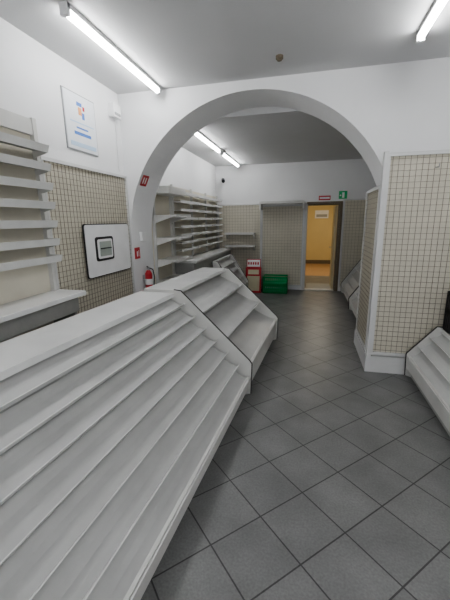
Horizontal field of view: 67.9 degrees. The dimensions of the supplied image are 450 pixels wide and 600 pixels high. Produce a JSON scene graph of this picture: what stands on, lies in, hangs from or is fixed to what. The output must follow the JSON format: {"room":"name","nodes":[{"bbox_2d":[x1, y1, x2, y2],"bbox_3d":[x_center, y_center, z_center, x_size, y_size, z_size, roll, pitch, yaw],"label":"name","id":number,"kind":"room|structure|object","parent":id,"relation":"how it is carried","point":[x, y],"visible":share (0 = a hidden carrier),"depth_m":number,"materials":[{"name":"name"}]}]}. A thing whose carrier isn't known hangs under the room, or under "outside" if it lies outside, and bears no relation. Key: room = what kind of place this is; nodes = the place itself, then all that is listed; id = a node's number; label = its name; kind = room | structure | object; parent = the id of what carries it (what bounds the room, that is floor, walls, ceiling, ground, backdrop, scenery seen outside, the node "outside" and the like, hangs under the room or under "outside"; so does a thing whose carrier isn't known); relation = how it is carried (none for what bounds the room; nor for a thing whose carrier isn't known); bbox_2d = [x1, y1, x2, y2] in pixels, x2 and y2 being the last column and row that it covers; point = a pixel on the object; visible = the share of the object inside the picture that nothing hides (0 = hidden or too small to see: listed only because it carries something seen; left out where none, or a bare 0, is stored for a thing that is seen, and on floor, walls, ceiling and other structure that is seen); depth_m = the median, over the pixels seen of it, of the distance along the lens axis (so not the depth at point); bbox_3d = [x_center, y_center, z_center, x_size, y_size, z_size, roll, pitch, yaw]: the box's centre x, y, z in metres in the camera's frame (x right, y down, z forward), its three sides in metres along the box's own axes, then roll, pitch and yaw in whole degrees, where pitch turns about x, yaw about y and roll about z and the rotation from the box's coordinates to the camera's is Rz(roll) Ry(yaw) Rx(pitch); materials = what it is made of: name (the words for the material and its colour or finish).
{"room":"empty retail shop","nodes":[
{"label":"empty retail shop","id":0,"kind":"room"},
{"bbox_2d":[0,289,85,341],"bbox_3d":[-1.675,0.715,2.054,0.310,1.110,2.370,2,14,13],"label":"counter","id":1,"kind":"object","parent":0,"point":[17,317],"depth_m":2.57,"materials":[{"name":"metal"}]},
{"bbox_2d":[0,17,215,255],"bbox_3d":[-1.556,-0.724,3.415,0.150,3.280,10.750,2,14,13],"label":"wall","id":2,"kind":"structure","parent":0,"point":[32,75],"depth_m":3.05,"materials":[{"name":"white paint"}]},
{"bbox_2d":[0,108,62,342],"bbox_3d":[-1.765,-0.001,1.889,0.192,2.480,2.340,2,14,13],"label":"shelving unit","id":3,"kind":"object","parent":2,"relation":"attached to","point":[28,260],"visible":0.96,"depth_m":2.63,"materials":[{"name":"metal"}]},
{"bbox_2d":[60,85,98,156],"bbox_3d":[-1.442,-1.763,3.349,0.017,0.530,0.490,2,14,13],"label":"poster","id":4,"kind":"object","parent":2,"relation":"attached to","point":[78,112],"visible":1,"depth_m":3.31,"materials":[{"name":"white paper"}]},
{"bbox_2d":[40,156,134,313],"bbox_3d":[-1.395,-0.331,3.744,0.034,2.160,1.410,2,14,13],"label":"wall panel","id":5,"kind":"object","parent":2,"relation":"attached to","point":[81,194],"visible":0.38,"depth_m":3.44,"materials":[{"name":"metal"}]},
{"bbox_2d":[82,223,130,278],"bbox_3d":[-1.317,-0.588,3.848,0.045,0.570,0.880,2,14,13],"label":"panel","id":6,"kind":"object","parent":5,"relation":"attached to","point":[106,246],"visible":1,"depth_m":3.75,"materials":[{"name":"white plastic"}]},
{"bbox_2d":[108,102,120,171],"bbox_3d":[-1.269,-1.897,3.924,0.075,0.720,0.160,2,14,13],"label":"fire alarm","id":7,"kind":"object","parent":2,"relation":"attached to","point":[114,111],"visible":1,"depth_m":3.83,"materials":[{"name":"white plastic"}]},
{"bbox_2d":[152,186,191,283],"bbox_3d":[-0.812,-0.661,5.345,0.385,2.150,0.700,2,14,13],"label":"shelving unit","id":8,"kind":"object","parent":2,"relation":"attached to","point":[163,238],"visible":0.59,"depth_m":5.21,"materials":[{"name":"metal"}]},
{"bbox_2d":[170,184,222,255],"bbox_3d":[-0.484,-1.618,6.980,0.185,1.250,2.900,2,14,13],"label":"shelving unit","id":9,"kind":"object","parent":2,"relation":"attached to","point":[202,224],"visible":0.96,"depth_m":6.67,"materials":[{"name":"metal"}]},
{"bbox_2d":[118,94,153,292],"bbox_3d":[-1.164,-1.009,4.598,0.040,3.280,0.600,2,14,13],"label":"wall pier","id":10,"kind":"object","parent":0,"point":[146,247],"depth_m":4.58,"materials":[{"name":"white paint"}]},
{"bbox_2d":[134,247,139,258],"bbox_3d":[-1.180,-0.632,4.502,0.005,0.150,0.140,2,14,13],"label":"fire extinguisher sign","id":11,"kind":"object","parent":10,"relation":"attached to","point":[137,250],"visible":1,"depth_m":4.50,"materials":[{"name":"red paint"}]},
{"bbox_2d":[142,266,154,287],"bbox_3d":[-1.069,-0.303,4.677,0.167,0.368,0.109,11,18,41],"label":"fire extinguisher","id":12,"kind":"object","parent":10,"relation":"attached to","point":[148,278],"visible":0.79,"depth_m":4.64,"materials":[{"name":"red paint"}]},
{"bbox_2d":[175,248,231,273],"bbox_3d":[-0.337,-0.491,7.225,0.390,1.040,2.880,2,14,13],"label":"counter","id":13,"kind":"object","parent":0,"point":[204,259],"depth_m":6.28,"materials":[{"name":"metal"}]},
{"bbox_2d":[0,0,449,93],"bbox_3d":[0.096,-1.679,0.446,4.360,0.100,6.350,2,14,13],"label":"ceiling","id":14,"kind":"structure","parent":0,"point":[177,43],"depth_m":2.74,"materials":[{"name":"paint"}]},
{"bbox_2d":[59,1,160,93],"bbox_3d":[-0.932,-2.186,3.030,0.060,0.075,1.550,2,14,13],"label":"lamp","id":15,"kind":"object","parent":14,"relation":"attached to","point":[66,10],"visible":1,"depth_m":2.73,"materials":[{"name":"white plastic"}]},
{"bbox_2d":[276,54,282,61],"bbox_3d":[0.505,-2.239,3.094,0.068,0.040,0.068,2,14,13],"label":"smoke detector","id":16,"kind":"object","parent":14,"relation":"attached to","point":[279,57],"visible":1,"depth_m":3.08,"materials":[{"name":"beige plastic"}]},
{"bbox_2d":[416,0,447,42],"bbox_3d":[1.418,-1.977,2.008,0.060,0.075,1.550,2,14,13],"label":"lamp","id":17,"kind":"object","parent":14,"relation":"attached to","point":[438,5],"visible":1,"depth_m":2.48,"materials":[{"name":"white plastic"}]},
{"bbox_2d":[121,61,410,235],"bbox_3d":[0.361,-1.683,4.056,3.120,1.760,0.600,2,14,13],"label":"wall","id":18,"kind":"structure","parent":0,"point":[366,104],"depth_m":3.77,"materials":[{"name":"white paint"}]},
{"bbox_2d":[140,232,145,240],"bbox_3d":[-1.128,-0.876,4.599,0.040,0.120,0.120,2,14,13],"label":"junction box","id":19,"kind":"object","parent":18,"relation":"attached to","point":[142,234],"visible":1,"depth_m":4.56,"materials":[{"name":"white plastic"}]},
{"bbox_2d":[140,175,148,185],"bbox_3d":[-1.027,-1.524,4.271,0.064,0.123,0.160,2,14,13],"label":"sign","id":20,"kind":"object","parent":18,"relation":"attached to","point":[145,178],"visible":1,"depth_m":4.26,"materials":[{"name":"red paint"}]},
{"bbox_2d":[354,184,380,365],"bbox_3d":[1.759,-0.305,4.099,0.090,2.060,0.845,2,14,13],"label":"grid panel","id":21,"kind":"object","parent":18,"relation":"attached to","point":[372,196],"visible":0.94,"depth_m":4.08,"materials":[{"name":"metal"}]},
{"bbox_2d":[182,107,362,166],"bbox_3d":[1.167,-2.802,5.915,3.810,0.100,3.800,2,14,13],"label":"ceiling","id":22,"kind":"structure","parent":0,"point":[259,135],"depth_m":5.55,"materials":[{"name":"paint"}]},
{"bbox_2d":[195,131,220,152],"bbox_3d":[-0.288,-2.580,5.442,0.060,0.075,1.550,2,14,13],"label":"lamp","id":23,"kind":"object","parent":22,"relation":"attached to","point":[198,134],"visible":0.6,"depth_m":5.41,"materials":[{"name":"white plastic"}]},
{"bbox_2d":[220,151,238,166],"bbox_3d":[0.124,-2.977,7.096,0.060,0.075,1.550,2,14,13],"label":"lamp","id":24,"kind":"object","parent":22,"relation":"attached to","point":[224,154],"visible":0.95,"depth_m":6.87,"materials":[{"name":"white plastic"}]},
{"bbox_2d":[141,263,449,599],"bbox_3d":[1.457,0.401,5.870,5.060,0.120,16.400,2,14,13],"label":"floor","id":25,"kind":"structure","parent":0,"point":[329,479],"depth_m":2.18,"materials":[{"name":"tile"}]},
{"bbox_2d":[0,291,250,599],"bbox_3d":[-0.785,0.783,1.900,1.179,1.024,3.180,3,14,17],"label":"display shelf","id":26,"kind":"object","parent":25,"relation":"on","point":[114,415],"depth_m":1.77,"materials":[{"name":"metal"}]},
{"bbox_2d":[144,267,277,393],"bbox_3d":[-0.038,0.230,4.151,1.159,1.044,1.650,3,14,17],"label":"display shelf","id":27,"kind":"object","parent":25,"relation":"on","point":[244,327],"depth_m":3.90,"materials":[{"name":"metal"}]},
{"bbox_2d":[212,254,247,286],"bbox_3d":[0.149,-0.475,7.361,0.505,0.934,1.400,2,14,13],"label":"display shelf","id":28,"kind":"object","parent":25,"relation":"on","point":[228,261],"depth_m":7.72,"materials":[{"name":"metal"}]},
{"bbox_2d":[246,259,260,292],"bbox_3d":[0.705,-0.599,8.143,0.380,0.800,0.295,2,14,13],"label":"display stand","id":29,"kind":"object","parent":25,"relation":"on","point":[253,269],"visible":0.93,"depth_m":8.05,"materials":[{"name":"red paint"}]},
{"bbox_2d":[262,284,287,293],"bbox_3d":[1.227,-0.297,8.141,0.580,0.200,0.400,2,14,13],"label":"plastic crate","id":30,"kind":"object","parent":25,"relation":"on","point":[280,289],"visible":0.85,"depth_m":7.97,"materials":[{"name":"green plastic"}]},
{"bbox_2d":[262,274,287,285],"bbox_3d":[1.224,-0.492,8.095,0.580,0.200,0.400,2,14,13],"label":"plastic crate","id":31,"kind":"object","parent":30,"relation":"on","point":[283,281],"visible":1,"depth_m":7.95,"materials":[{"name":"green plastic"}]},
{"bbox_2d":[306,283,330,288],"bbox_3d":[2.443,-0.370,8.783,0.600,0.012,0.680,2,14,13],"label":"door mat","id":32,"kind":"object","parent":25,"relation":"on","point":[308,285],"visible":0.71,"depth_m":8.80,"materials":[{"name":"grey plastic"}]},
{"bbox_2d":[304,288,332,290],"bbox_3d":[2.334,-0.263,8.323,0.690,0.020,0.190,2,14,13],"label":"door threshold","id":33,"kind":"object","parent":25,"relation":"on","point":[317,289],"depth_m":8.27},
{"bbox_2d":[341,259,360,300],"bbox_3d":[2.875,-0.399,7.029,0.669,0.864,1.580,2,14,13],"label":"display shelf","id":34,"kind":"object","parent":25,"relation":"on","point":[350,283],"depth_m":7.45,"materials":[{"name":"metal"}]},
{"bbox_2d":[348,286,358,316],"bbox_3d":[2.484,-0.022,5.460,0.669,0.864,1.700,2,14,13],"label":"display shelf","id":35,"kind":"object","parent":25,"relation":"on","point":[353,299],"depth_m":6.27,"materials":[{"name":"metal"}]},
{"bbox_2d":[363,149,449,374],"bbox_3d":[2.264,-0.300,3.417,1.390,2.350,0.199,2,14,13],"label":"cladding","id":36,"kind":"object","parent":25,"relation":"on","point":[410,287],"visible":0.79,"depth_m":3.47,"materials":[{"name":"metal"}]},
{"bbox_2d":[404,326,449,435],"bbox_3d":[1.943,1.045,1.555,0.959,0.598,4.180,2,14,13],"label":"display shelf","id":37,"kind":"object","parent":25,"relation":"on","point":[427,362],"depth_m":3.21,"materials":[{"name":"metal"}]},
{"bbox_2d":[442,310,449,333],"bbox_3d":[2.397,0.249,3.230,0.380,0.200,0.360,2,14,13],"label":"plastic crate","id":38,"kind":"object","parent":37,"relation":"on","point":[446,323],"visible":0.94,"depth_m":3.37,"materials":[{"name":"black plastic"}]},
{"bbox_2d":[445,291,449,312],"bbox_3d":[2.394,0.054,3.183,0.380,0.200,0.360,2,14,13],"label":"plastic crate","id":39,"kind":"object","parent":38,"relation":"on","point":[447,308],"visible":1,"depth_m":3.35,"materials":[{"name":"black plastic"}]},
{"bbox_2d":[215,159,375,290],"bbox_3d":[1.725,-1.787,8.109,3.960,3.100,0.150,2,14,13],"label":"wall","id":40,"kind":"structure","parent":0,"point":[293,181],"depth_m":7.84,"materials":[{"name":"white paint"}]},
{"bbox_2d":[218,204,260,274],"bbox_3d":[0.367,-1.384,8.441,1.080,2.000,0.034,2,14,13],"label":"wall panel","id":41,"kind":"object","parent":40,"relation":"attached to","point":[236,218],"visible":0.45,"depth_m":8.35,"materials":[{"name":"metal"}]},
{"bbox_2d":[224,232,255,238],"bbox_3d":[0.371,-1.584,8.230,0.730,0.164,0.270,2,14,13],"label":"wall shelf","id":42,"kind":"object","parent":41,"relation":"attached to","point":[240,233],"visible":1,"depth_m":8.09,"materials":[{"name":"metal"}]},
{"bbox_2d":[225,245,255,250],"bbox_3d":[0.376,-1.292,8.299,0.730,0.164,0.270,2,14,13],"label":"wall shelf","id":43,"kind":"object","parent":41,"relation":"attached to","point":[226,246],"visible":0.88,"depth_m":8.17,"materials":[{"name":"metal"}]},
{"bbox_2d":[259,200,304,209],"bbox_3d":[1.330,-2.213,7.804,1.020,0.180,0.340,2,14,13],"label":"shelf","id":44,"kind":"object","parent":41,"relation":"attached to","point":[261,203],"visible":1,"depth_m":7.66,"materials":[{"name":"metal"}]},
{"bbox_2d":[261,205,303,285],"bbox_3d":[1.393,-1.316,8.202,0.990,1.950,0.034,2,14,13],"label":"wall panel","id":45,"kind":"object","parent":40,"relation":"attached to","point":[282,225],"visible":0.89,"depth_m":8.18,"materials":[{"name":"metal"}]},
{"bbox_2d":[302,201,342,290],"bbox_3d":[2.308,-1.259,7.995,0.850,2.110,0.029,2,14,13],"label":"door frame","id":46,"kind":"structure","parent":40,"relation":"attached to","point":[323,202],"depth_m":7.92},
{"bbox_2d":[319,195,330,199],"bbox_3d":[2.309,-2.365,7.736,0.260,0.100,0.018,2,14,13],"label":"warning sign","id":47,"kind":"object","parent":40,"relation":"attached to","point":[329,196],"visible":1,"depth_m":7.73,"materials":[{"name":"red paint"}]},
{"bbox_2d":[329,206,337,288],"bbox_3d":[2.708,-1.334,8.460,0.105,2.010,0.730,2,14,13],"label":"door","id":48,"kind":"structure","parent":40,"relation":"in","point":[335,209],"depth_m":8.24,"materials":[{"name":"yellow plastic"}]},
{"bbox_2d":[339,191,346,198],"bbox_3d":[2.696,-2.401,7.628,0.180,0.170,0.023,2,14,13],"label":"exit sign","id":49,"kind":"object","parent":40,"relation":"attached to","point":[342,194],"visible":1,"depth_m":7.62,"materials":[{"name":"green plastic"}]},
{"bbox_2d":[339,199,365,286],"bbox_3d":[3.098,-1.292,7.783,0.720,2.050,0.034,2,14,13],"label":"wall panel","id":50,"kind":"object","parent":40,"relation":"attached to","point":[354,209],"visible":0.52,"depth_m":7.77,"materials":[{"name":"metal"}]},
{"bbox_2d":[306,205,337,259],"bbox_3d":[3.137,-2.287,10.574,4.200,2.900,5.400,2,14,13],"label":"wall","id":51,"kind":"structure","parent":0,"point":[319,230],"depth_m":13.07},
{"bbox_2d":[306,260,334,263],"bbox_3d":[3.754,-1.520,13.292,2.200,0.140,0.020,2,14,13],"label":"baseboard","id":52,"kind":"structure","parent":51,"relation":"attached to","point":[307,261],"depth_m":13.29,"materials":[{"name":"brown wood"}]},
{"bbox_2d":[315,210,328,217],"bbox_3d":[3.726,-3.298,12.859,0.500,0.300,0.045,2,14,13],"label":"sign","id":53,"kind":"object","parent":51,"relation":"attached to","point":[318,213],"visible":1,"depth_m":12.84,"materials":[{"name":"white paper"}]},
{"bbox_2d":[402,57,449,151],"bbox_3d":[2.544,-0.851,3.712,1.350,3.280,0.600,2,14,13],"label":"wall pier","id":54,"kind":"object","parent":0,"point":[427,115],"depth_m":3.28,"materials":[{"name":"white paint"}]}
]}

